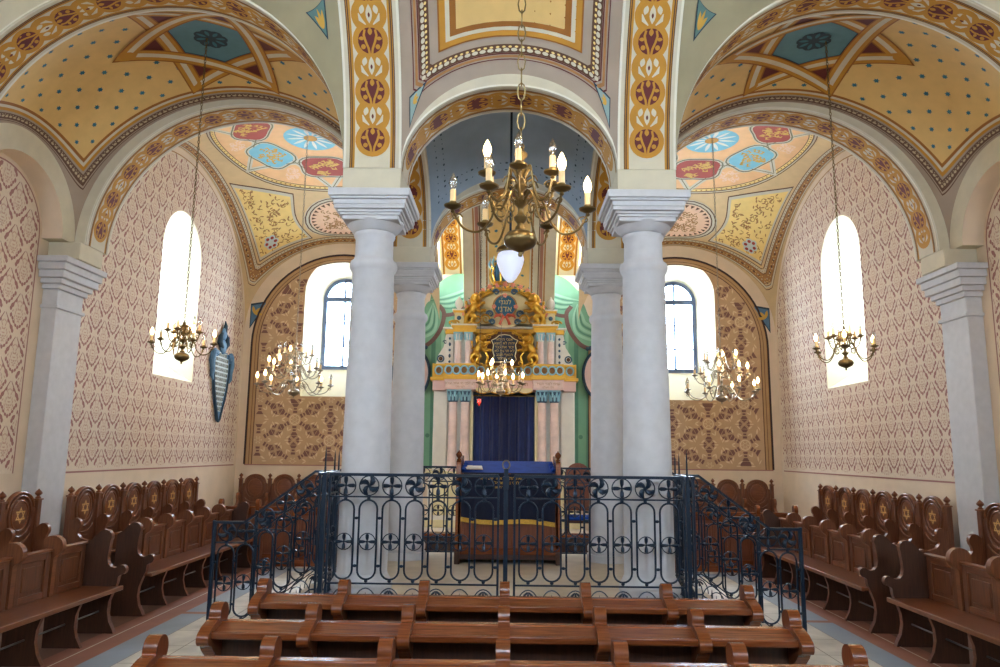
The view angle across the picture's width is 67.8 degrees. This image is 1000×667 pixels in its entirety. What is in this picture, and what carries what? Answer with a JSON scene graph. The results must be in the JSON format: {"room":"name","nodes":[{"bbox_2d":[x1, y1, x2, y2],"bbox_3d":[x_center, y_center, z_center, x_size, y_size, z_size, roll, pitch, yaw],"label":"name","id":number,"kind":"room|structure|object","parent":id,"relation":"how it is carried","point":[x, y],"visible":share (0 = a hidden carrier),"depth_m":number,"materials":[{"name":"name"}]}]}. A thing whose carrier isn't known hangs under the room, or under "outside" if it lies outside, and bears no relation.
{"room":"house of worship","nodes":[
{"label":"house of worship","id":0,"kind":"room"},
{"bbox_2d":[0,147,244,535],"bbox_3d":[-6.561,-1.038,8.621,0.857,8.400,17.950,1,-9,1],"label":"wall","id":1,"kind":"structure","parent":0,"point":[139,414],"depth_m":12.63,"materials":[{"name":"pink paint"}]},
{"bbox_2d":[0,123,74,241],"bbox_3d":[-5.970,-3.261,9.374,0.280,3.760,2.450,1,-9,1],"label":"trim","id":2,"kind":"structure","parent":1,"relation":"attached to","point":[48,181],"depth_m":9.72,"materials":[{"name":"beige paint"}]},
{"bbox_2d":[21,242,106,536],"bbox_3d":[-5.921,1.092,10.001,0.440,4.640,1.000,1,-9,1],"label":"column","id":3,"kind":"structure","parent":1,"relation":"attached to","point":[70,271],"depth_m":9.94,"materials":[{"name":"stone"}]},
{"bbox_2d":[0,0,342,146],"bbox_3d":[-3.679,-3.712,7.976,4.890,4.260,0.574,1,-9,1],"label":"trim","id":4,"kind":"structure","parent":1,"relation":"attached to","point":[29,29],"depth_m":7.94,"materials":[{"name":"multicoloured paint"}]},
{"bbox_2d":[75,99,342,254],"bbox_3d":[-3.646,-3.263,10.790,4.890,4.260,0.574,1,-9,1],"label":"trim","id":5,"kind":"structure","parent":1,"relation":"attached to","point":[104,202],"depth_m":10.55,"materials":[{"name":"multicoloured paint"}]},
{"bbox_2d":[209,321,234,421],"bbox_3d":[-5.999,0.811,16.041,0.111,2.210,1.231,1,-9,1],"label":"wall plaque","id":6,"kind":"object","parent":1,"relation":"attached to","point":[222,365],"visible":1,"depth_m":15.99,"materials":[{"name":"teal paint"}]},
{"bbox_2d":[0,11,340,241],"bbox_3d":[-3.675,-2.572,9.238,4.325,2.406,2.280,1,-9,1],"label":"ceiling","id":7,"kind":"structure","parent":0,"point":[86,98],"depth_m":9.70,"materials":[{"name":"paint"}]},
{"bbox_2d":[147,38,217,363],"bbox_3d":[-3.737,-1.721,9.108,0.770,4.170,0.749,1,-9,1],"label":"chandelier","id":8,"kind":"object","parent":7,"relation":"hanging from","point":[186,334],"visible":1,"depth_m":8.85,"materials":[{"name":"gold metal"}]},
{"bbox_2d":[0,0,343,156],"bbox_3d":[-3.873,-3.927,3.843,4.605,3.380,7.665,1,-9,1],"label":"ceiling","id":9,"kind":"structure","parent":0,"point":[315,23],"depth_m":7.38,"materials":[{"name":"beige paint"}]},
{"bbox_2d":[178,123,439,327],"bbox_3d":[-3.752,-2.223,14.391,4.605,3.336,6.865,1,-9,1],"label":"ceiling","id":10,"kind":"structure","parent":0,"point":[257,171],"depth_m":16.29,"materials":[{"name":"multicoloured paint"}]},
{"bbox_2d":[254,135,333,397],"bbox_3d":[-3.785,-1.363,14.135,1.334,5.175,1.334,7,-11,-33],"label":"chandelier","id":11,"kind":"object","parent":10,"relation":"hanging from","point":[294,391],"visible":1,"depth_m":13.81,"materials":[{"name":"gold metal"}]},
{"bbox_2d":[338,0,402,172],"bbox_3d":[-1.281,-4.341,3.861,0.574,4.260,8.270,1,-9,1],"label":"arch","id":12,"kind":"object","parent":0,"point":[369,29],"depth_m":7.30,"materials":[{"name":"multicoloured paint"}]},
{"bbox_2d":[393,147,432,251],"bbox_3d":[-1.218,-3.465,9.352,0.574,4.260,2.850,1,-9,1],"label":"trim","id":13,"kind":"structure","parent":0,"point":[419,185],"depth_m":10.06,"materials":[{"name":"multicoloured paint"}]},
{"bbox_2d":[0,566,973,666],"bbox_3d":[0.053,3.166,7.875,12.480,0.007,17.950,1,-9,1],"label":"floor","id":14,"kind":"structure","parent":0,"point":[183,617],"depth_m":7.93,"materials":[{"name":"tile"}]},
{"bbox_2d":[0,489,50,551],"bbox_3d":[-5.702,2.300,7.324,0.480,1.317,4.240,1,-9,1],"label":"stall","id":15,"kind":"object","parent":14,"relation":"on","point":[20,514],"visible":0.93,"depth_m":9.15,"materials":[{"name":"brown wood"}]},
{"bbox_2d":[0,529,128,666],"bbox_3d":[-4.187,2.292,5.982,0.542,1.043,3.660,1,-9,1],"label":"bench","id":16,"kind":"object","parent":14,"relation":"on","point":[31,583],"visible":1,"depth_m":7.09,"materials":[{"name":"brown wood"}]},
{"bbox_2d":[63,477,205,565],"bbox_3d":[-5.647,3.066,12.123,0.480,1.317,4.240,1,-9,1],"label":"bench backrests","id":17,"kind":"object","parent":14,"relation":"on","point":[88,512],"visible":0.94,"depth_m":11.42,"materials":[{"name":"brown wood"}]},
{"bbox_2d":[110,502,258,615],"bbox_3d":[-4.227,2.986,10.337,0.542,1.043,3.660,1,-9,1],"label":"bench","id":18,"kind":"object","parent":14,"relation":"on","point":[171,555],"visible":0.91,"depth_m":9.68,"materials":[{"name":"brown wood"}]},
{"bbox_2d":[206,450,336,619],"bbox_3d":[-2.275,2.111,7.433,1.215,1.890,0.057,1,-9,1],"label":"stair railing","id":19,"kind":"object","parent":14,"relation":"on","point":[301,483],"visible":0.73,"depth_m":7.42,"materials":[{"name":"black metal"}]},
{"bbox_2d":[218,498,338,566],"bbox_3d":[-3.399,3.322,12.487,2.540,1.075,0.509,1,-9,1],"label":"bench","id":20,"kind":"object","parent":14,"relation":"on","point":[282,537],"visible":0.29,"depth_m":12.28,"materials":[{"name":"brown wood"}]},
{"bbox_2d":[234,473,340,506],"bbox_3d":[-4.188,3.761,16.387,3.350,1.317,0.480,1,-9,1],"label":"stall","id":21,"kind":"object","parent":14,"relation":"on","point":[254,487],"visible":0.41,"depth_m":16.63,"materials":[{"name":"brown wood"}]},
{"bbox_2d":[247,577,327,618],"bbox_3d":[-2.201,2.901,7.938,0.945,0.500,1.180,1,-9,1],"label":"stair","id":22,"kind":"structure","parent":14,"relation":"on","point":[311,585],"depth_m":8.06,"materials":[{"name":"stone"}]},
{"bbox_2d":[249,469,340,615],"bbox_3d":[-2.260,2.309,8.677,1.215,1.890,0.057,1,-9,1],"label":"stair railing","id":23,"kind":"object","parent":14,"relation":"on","point":[299,508],"visible":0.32,"depth_m":8.65,"materials":[{"name":"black metal"}]},
{"bbox_2d":[424,531,454,550],"bbox_3d":[-1.310,3.736,13.050,1.250,0.480,0.320,1,-9,1],"label":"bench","id":24,"kind":"object","parent":14,"relation":"on","point":[430,533],"visible":0.02,"depth_m":12.92,"materials":[{"name":"brown wood"}]},
{"bbox_2d":[131,634,868,666],"bbox_3d":[0.013,2.097,4.010,3.832,0.900,0.720,1,-9,1],"label":"pew","id":25,"kind":"object","parent":14,"relation":"on","point":[155,646],"visible":1,"depth_m":3.92,"materials":[{"name":"brown wood"}]},
{"bbox_2d":[196,601,814,664],"bbox_3d":[0.023,2.237,4.889,3.832,0.900,0.720,1,-9,1],"label":"pew","id":26,"kind":"object","parent":14,"relation":"on","point":[694,642],"visible":0.9,"depth_m":4.77,"materials":[{"name":"brown wood"}]},
{"bbox_2d":[247,578,763,625],"bbox_3d":[0.034,2.382,5.797,3.832,0.900,0.720,1,-9,1],"label":"pew","id":27,"kind":"object","parent":14,"relation":"on","point":[666,609],"visible":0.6,"depth_m":5.67,"materials":[{"name":"brown wood"}]},
{"bbox_2d":[387,552,623,596],"bbox_3d":[0.061,2.999,8.392,3.560,0.500,4.160,1,-9,1],"label":"platform","id":28,"kind":"object","parent":14,"relation":"on","point":[575,562],"visible":0.02,"depth_m":8.51,"materials":[{"name":"stone"}]},
{"bbox_2d":[313,450,339,592],"bbox_3d":[-1.638,1.817,7.099,0.057,1.390,0.756,1,-9,1],"label":"iron railing","id":29,"kind":"object","parent":28,"relation":"on","point":[333,485],"visible":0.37,"depth_m":7.11,"materials":[{"name":"black metal"}]},
{"bbox_2d":[328,168,419,593],"bbox_3d":[-1.280,0.458,7.284,0.792,4.140,0.792,1,-9,1],"label":"stone column","id":30,"kind":"structure","parent":28,"relation":"on","point":[377,205],"depth_m":7.16,"materials":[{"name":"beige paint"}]},
{"bbox_2d":[317,446,499,595],"bbox_3d":[-0.810,1.738,6.673,1.606,1.430,0.057,1,-9,1],"label":"iron railing","id":31,"kind":"object","parent":28,"relation":"on","point":[391,496],"visible":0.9,"depth_m":6.67,"materials":[{"name":"black metal"}]},
{"bbox_2d":[388,247,442,560],"bbox_3d":[-1.248,0.906,10.098,0.792,4.140,0.792,1,-9,1],"label":"stone column","id":32,"kind":"structure","parent":28,"relation":"on","point":[418,274],"depth_m":9.96,"materials":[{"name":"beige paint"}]},
{"bbox_2d":[422,466,455,551],"bbox_3d":[-0.959,2.428,10.311,1.320,1.168,0.057,1,-9,1],"label":"iron railing","id":33,"kind":"object","parent":28,"relation":"on","point":[424,467],"visible":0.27,"depth_m":10.32,"materials":[{"name":"black metal"}]},
{"bbox_2d":[502,460,509,580],"bbox_3d":[0.050,1.800,6.660,0.078,1.322,0.060,1,-9,1],"label":"gate post","id":34,"kind":"object","parent":28,"relation":"on","point":[505,478],"visible":0.93,"depth_m":6.66,"materials":[{"name":"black metal"}]},
{"bbox_2d":[454,450,560,565],"bbox_3d":[0.105,2.244,9.722,1.350,1.410,0.690,1,-9,1],"label":"desk","id":35,"kind":"object","parent":28,"relation":"on","point":[461,527],"visible":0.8,"depth_m":9.37,"materials":[{"name":"brown wood"}]},
{"bbox_2d":[461,461,555,526],"bbox_3d":[0.107,2.079,9.719,1.220,0.805,0.669,1,-9,1],"label":"tablecloth","id":36,"kind":"object","parent":35,"relation":"on","point":[483,510],"visible":0.53,"depth_m":9.41,"materials":[{"name":"fabric"}]},
{"bbox_2d":[466,465,482,469],"bbox_3d":[-0.356,1.736,9.652,0.260,0.052,0.147,1,-9,-5],"label":"open booklet","id":37,"kind":"object","parent":36,"relation":"on","point":[471,467],"visible":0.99,"depth_m":9.60,"materials":[{"name":"white paper"}]},
{"bbox_2d":[561,467,590,553],"bbox_3d":[1.141,2.447,10.284,1.320,1.168,0.057,1,-9,1],"label":"iron railing","id":38,"kind":"object","parent":28,"relation":"on","point":[572,468],"visible":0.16,"depth_m":10.30,"materials":[{"name":"black metal"}]},
{"bbox_2d":[575,248,623,563],"bbox_3d":[1.452,0.931,10.063,0.792,4.140,0.792,1,-9,1],"label":"stone column","id":39,"kind":"structure","parent":28,"relation":"on","point":[599,276],"depth_m":9.93,"materials":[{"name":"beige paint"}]},
{"bbox_2d":[513,451,692,597],"bbox_3d":[0.910,1.753,6.651,1.582,1.430,0.057,1,-9,1],"label":"iron railing","id":40,"kind":"object","parent":28,"relation":"on","point":[685,500],"visible":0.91,"depth_m":6.65,"materials":[{"name":"black metal"}]},
{"bbox_2d":[598,170,690,597],"bbox_3d":[1.420,0.482,7.249,0.792,4.140,0.792,1,-9,1],"label":"stone column","id":41,"kind":"structure","parent":28,"relation":"on","point":[640,207],"depth_m":7.12,"materials":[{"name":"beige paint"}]},
{"bbox_2d":[673,456,697,597],"bbox_3d":[1.761,1.848,7.056,0.057,1.390,0.756,1,-9,1],"label":"iron railing","id":42,"kind":"object","parent":28,"relation":"on","point":[691,478],"visible":0.46,"depth_m":7.07,"materials":[{"name":"black metal"}]},
{"bbox_2d":[424,525,588,532],"bbox_3d":[0.052,4.224,15.448,4.000,0.300,2.640,1,-9,1],"label":"step","id":43,"kind":"structure","parent":14,"relation":"on","point":[435,529],"depth_m":15.34,"materials":[{"name":"stone"}]},
{"bbox_2d":[424,257,579,528],"bbox_3d":[0.095,1.182,16.692,3.320,6.100,1.120,1,-9,1],"label":"torah ark","id":44,"kind":"object","parent":43,"relation":"on","point":[532,338],"visible":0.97,"depth_m":16.35,"materials":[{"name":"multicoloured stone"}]},
{"bbox_2d":[474,395,534,460],"bbox_3d":[0.084,2.214,16.518,1.360,1.687,0.108,1,-9,1],"label":"curtain","id":45,"kind":"object","parent":44,"relation":"hanging from","point":[503,424],"visible":0.88,"depth_m":16.53,"materials":[{"name":"blue fabric"}]},
{"bbox_2d":[563,463,590,532],"bbox_3d":[1.560,3.336,14.657,0.621,1.541,0.608,1,-9,1],"label":"chair","id":46,"kind":"object","parent":43,"relation":"on","point":[573,519],"visible":0.32,"depth_m":14.91,"materials":[{"name":"brown wood"}]},
{"bbox_2d":[569,514,588,520],"bbox_3d":[1.556,3.606,14.577,0.500,0.080,0.480,1,-9,1],"label":"seat cushion","id":47,"kind":"object","parent":46,"relation":"on","point":[571,518],"depth_m":14.35,"materials":[{"name":"blue fabric"}]},
{"bbox_2d":[562,533,588,552],"bbox_3d":[1.540,3.761,13.013,1.250,0.480,0.320,1,-9,1],"label":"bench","id":48,"kind":"object","parent":14,"relation":"on","point":[571,548],"visible":0.02,"depth_m":12.89,"materials":[{"name":"brown wood"}]},
{"bbox_2d":[672,472,763,622],"bbox_3d":[2.402,2.350,8.604,1.215,1.890,0.057,1,-9,1],"label":"stair railing","id":49,"kind":"object","parent":14,"relation":"on","point":[710,517],"visible":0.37,"depth_m":8.59,"materials":[{"name":"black metal"}]},
{"bbox_2d":[684,582,764,625],"bbox_3d":[2.313,2.942,7.879,0.945,0.500,1.180,1,-9,1],"label":"stair","id":50,"kind":"structure","parent":14,"relation":"on","point":[708,596],"depth_m":8.03,"materials":[{"name":"stone"}]},
{"bbox_2d":[672,478,777,511],"bbox_3d":[4.401,3.839,16.276,3.350,1.317,0.480,1,-9,1],"label":"stall","id":51,"kind":"object","parent":14,"relation":"on","point":[756,492],"visible":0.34,"depth_m":16.49,"materials":[{"name":"brown wood"}]},
{"bbox_2d":[675,504,797,572],"bbox_3d":[3.620,3.385,12.397,2.540,1.075,0.509,1,-9,1],"label":"bench","id":52,"kind":"object","parent":14,"relation":"on","point":[730,543],"visible":0.22,"depth_m":12.18,"materials":[{"name":"brown wood"}]},
{"bbox_2d":[678,455,806,631],"bbox_3d":[2.388,2.151,7.360,1.215,1.890,0.057,1,-9,1],"label":"stair railing","id":53,"kind":"object","parent":14,"relation":"on","point":[800,569],"visible":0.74,"depth_m":7.36,"materials":[{"name":"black metal"}]},
{"bbox_2d":[752,509,900,633],"bbox_3d":[4.215,3.010,9.902,0.542,1.043,3.660,1,-9,1],"label":"bench","id":54,"kind":"object","parent":14,"relation":"on","point":[844,569],"visible":0.84,"depth_m":9.24,"materials":[{"name":"brown wood"}]},
{"bbox_2d":[811,484,954,556],"bbox_3d":[5.863,3.176,12.014,0.480,1.317,4.240,1,-9,1],"label":"bench backrests","id":55,"kind":"object","parent":14,"relation":"on","point":[927,524],"visible":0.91,"depth_m":11.32,"materials":[{"name":"brown wood"}]},
{"bbox_2d":[882,540,999,666],"bbox_3d":[4.158,2.355,5.795,0.542,1.043,3.660,1,-9,1],"label":"bench","id":56,"kind":"object","parent":14,"relation":"on","point":[955,597],"visible":1,"depth_m":6.96,"materials":[{"name":"brown wood"}]},
{"bbox_2d":[966,500,999,565],"bbox_3d":[5.808,2.411,7.215,0.480,1.317,4.240,1,-9,1],"label":"stall","id":57,"kind":"object","parent":14,"relation":"on","point":[986,545],"visible":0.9,"depth_m":9.21,"materials":[{"name":"brown wood"}]},
{"bbox_2d":[233,241,783,530],"bbox_3d":[0.204,0.473,17.637,12.480,8.400,0.514,1,-9,1],"label":"wall","id":58,"kind":"structure","parent":0,"point":[735,440],"depth_m":17.30,"materials":[{"name":"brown paint"}]},
{"bbox_2d":[321,279,351,369],"bbox_3d":[-3.784,-0.229,18.086,1.040,2.240,0.080,1,-9,1],"label":"window","id":59,"kind":"structure","parent":58,"relation":"in","point":[345,299],"depth_m":18.08,"materials":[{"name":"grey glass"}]},
{"bbox_2d":[392,345,430,390],"bbox_3d":[-2.055,0.860,17.260,0.905,1.332,0.088,1,-9,1],"label":"board","id":60,"kind":"object","parent":58,"relation":"attached to","point":[427,364],"visible":0.02,"depth_m":17.23,"materials":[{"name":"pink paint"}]},
{"bbox_2d":[439,214,463,273],"bbox_3d":[-1.161,-2.676,14.299,0.574,4.260,7.170,1,-9,1],"label":"trim","id":61,"kind":"structure","parent":58,"relation":"attached to","point":[451,239],"depth_m":17.32,"materials":[{"name":"beige paint"}]},
{"bbox_2d":[423,274,590,468],"bbox_3d":[0.108,0.698,17.339,5.128,4.860,0.010,1,-9,1],"label":"drapery","id":62,"kind":"object","parent":58,"relation":"attached to","point":[577,335],"visible":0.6,"depth_m":17.44,"materials":[{"name":"green fabric"}]},
{"bbox_2d":[555,216,579,274],"bbox_3d":[1.539,-2.652,14.264,0.574,4.260,7.170,1,-9,1],"label":"trim","id":63,"kind":"structure","parent":58,"relation":"attached to","point":[568,246],"depth_m":17.31,"materials":[{"name":"beige paint"}]},
{"bbox_2d":[582,346,590,395],"bbox_3d":[2.345,0.900,17.203,0.905,1.332,0.088,1,-9,1],"label":"board","id":64,"kind":"object","parent":58,"relation":"attached to","point":[586,370],"visible":0.09,"depth_m":17.19,"materials":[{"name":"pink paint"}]},
{"bbox_2d":[665,282,697,372],"bbox_3d":[4.215,-0.156,17.982,1.040,2.240,0.080,1,-9,1],"label":"window","id":65,"kind":"structure","parent":58,"relation":"in","point":[673,301],"depth_m":17.97,"materials":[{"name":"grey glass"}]},
{"bbox_2d":[431,178,586,257],"bbox_3d":[0.148,-3.229,10.741,2.700,4.260,0.574,1,-9,1],"label":"trim","id":66,"kind":"structure","parent":0,"point":[474,196],"depth_m":10.38,"materials":[{"name":"beige paint"}]},
{"bbox_2d":[401,74,617,188],"bbox_3d":[0.116,-3.677,7.927,2.700,4.260,0.574,1,-9,1],"label":"trim","id":67,"kind":"structure","parent":0,"point":[497,93],"depth_m":7.57,"materials":[{"name":"beige paint"}]},
{"bbox_2d":[426,112,593,237],"bbox_3d":[0.117,-2.080,9.116,2.130,1.480,2.280,1,-9,1],"label":"ceiling","id":68,"kind":"structure","parent":0,"point":[455,157],"depth_m":9.87,"materials":[{"name":"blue paint"}]},
{"bbox_2d":[496,112,523,282],"bbox_3d":[0.133,-1.709,9.061,0.340,2.230,0.340,1,-9,1],"label":"pendant lamp","id":69,"kind":"object","parent":68,"relation":"hanging from","point":[510,265],"visible":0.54,"depth_m":8.82,"materials":[{"name":"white glass"}]},
{"bbox_2d":[462,201,557,310],"bbox_3d":[0.184,-2.076,14.327,2.130,3.112,6.875,1,-9,1],"label":"ceiling","id":70,"kind":"structure","parent":0,"point":[537,273],"depth_m":17.20,"materials":[{"name":"beige paint"}]},
{"bbox_2d":[476,210,482,406],"bbox_3d":[-0.416,-0.665,16.061,0.140,4.478,0.140,-3,-10,23],"label":"lamp","id":71,"kind":"object","parent":70,"relation":"hanging from","point":[478,399],"visible":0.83,"depth_m":15.88,"materials":[{"name":"red"}]},
{"bbox_2d":[476,201,525,395],"bbox_3d":[0.037,-1.302,13.575,0.850,4.896,0.850,-1,-9,12],"label":"chandelier","id":72,"kind":"object","parent":70,"relation":"hanging from","point":[502,370],"visible":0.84,"depth_m":13.22,"materials":[{"name":"gold metal"}]},
{"bbox_2d":[398,0,622,162],"bbox_3d":[0.063,-3.760,3.771,2.130,3.115,7.665,1,-9,1],"label":"ceiling","id":73,"kind":"structure","parent":0,"point":[574,45],"depth_m":7.31,"materials":[{"name":"paint"}]},
{"bbox_2d":[444,0,596,256],"bbox_3d":[0.129,-2.828,4.146,0.770,4.901,0.704,1,-9,1],"label":"chandelier","id":74,"kind":"object","parent":73,"relation":"hanging from","point":[520,240],"visible":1,"depth_m":3.77,"materials":[{"name":"gold metal"}]},
{"bbox_2d":[586,149,623,250],"bbox_3d":[1.482,-3.441,9.317,0.574,4.260,2.850,1,-9,1],"label":"trim","id":75,"kind":"structure","parent":0,"point":[597,237],"depth_m":10.04,"materials":[{"name":"beige paint"}]},
{"bbox_2d":[615,0,684,175],"bbox_3d":[1.419,-4.316,3.827,0.574,4.260,8.270,1,-9,1],"label":"arch","id":76,"kind":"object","parent":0,"point":[651,30],"depth_m":7.26,"materials":[{"name":"beige paint"}]},
{"bbox_2d":[579,126,845,331],"bbox_3d":[4.122,-2.152,14.289,4.605,3.336,6.865,1,-9,1],"label":"ceiling","id":77,"kind":"structure","parent":0,"point":[763,176],"depth_m":16.16,"materials":[{"name":"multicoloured paint"}]},
{"bbox_2d":[684,138,760,403],"bbox_3d":[4.093,-1.277,14.030,1.334,5.205,1.334,7,-11,-33],"label":"chandelier","id":78,"kind":"object","parent":77,"relation":"hanging from","point":[721,361],"visible":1,"depth_m":13.68,"materials":[{"name":"gold metal"}]},
{"bbox_2d":[676,0,775,148],"bbox_3d":[4.001,-3.856,3.741,4.605,3.380,7.665,1,-9,1],"label":"ceiling","id":79,"kind":"structure","parent":0,"point":[706,24],"depth_m":7.34,"materials":[{"name":"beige paint"}]},
{"bbox_2d":[678,13,999,244],"bbox_3d":[3.919,-2.504,9.139,4.325,2.406,2.280,1,-9,1],"label":"ceiling","id":80,"kind":"structure","parent":0,"point":[926,92],"depth_m":9.61,"materials":[{"name":"paint"}]},
{"bbox_2d":[812,41,878,369],"bbox_3d":[4.062,-1.650,9.007,0.779,4.170,0.724,1,-9,1],"label":"chandelier","id":81,"kind":"object","parent":80,"relation":"hanging from","point":[843,336],"visible":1,"depth_m":8.73,"materials":[{"name":"gold metal"}]},
{"bbox_2d":[776,151,999,547],"bbox_3d":[6.760,-0.918,8.449,0.857,8.400,17.950,1,-9,1],"label":"wall","id":82,"kind":"structure","parent":0,"point":[882,422],"depth_m":13.14,"materials":[{"name":"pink paint"}]},
{"bbox_2d":[677,102,949,260],"bbox_3d":[3.943,-3.194,10.692,4.890,4.260,0.574,1,-9,1],"label":"arch","id":83,"kind":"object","parent":82,"relation":"attached to","point":[921,211],"depth_m":10.44,"materials":[{"name":"beige paint"}]},
{"bbox_2d":[676,0,999,155],"bbox_3d":[3.910,-3.643,7.878,4.890,4.260,0.574,1,-9,1],"label":"trim","id":84,"kind":"structure","parent":82,"relation":"attached to","point":[975,24],"depth_m":7.88,"materials":[{"name":"beige paint"}]},
{"bbox_2d":[916,249,999,551],"bbox_3d":[6.117,1.201,9.845,0.440,4.640,1.000,1,-9,1],"label":"pilaster","id":85,"kind":"object","parent":82,"relation":"attached to","point":[953,279],"depth_m":9.78,"materials":[{"name":"stone"}]},
{"bbox_2d":[950,136,999,248],"bbox_3d":[6.229,-3.151,9.216,0.280,3.760,2.450,1,-9,1],"label":"trim","id":86,"kind":"structure","parent":82,"relation":"attached to","point":[977,188],"depth_m":9.69,"materials":[{"name":"beige paint"}]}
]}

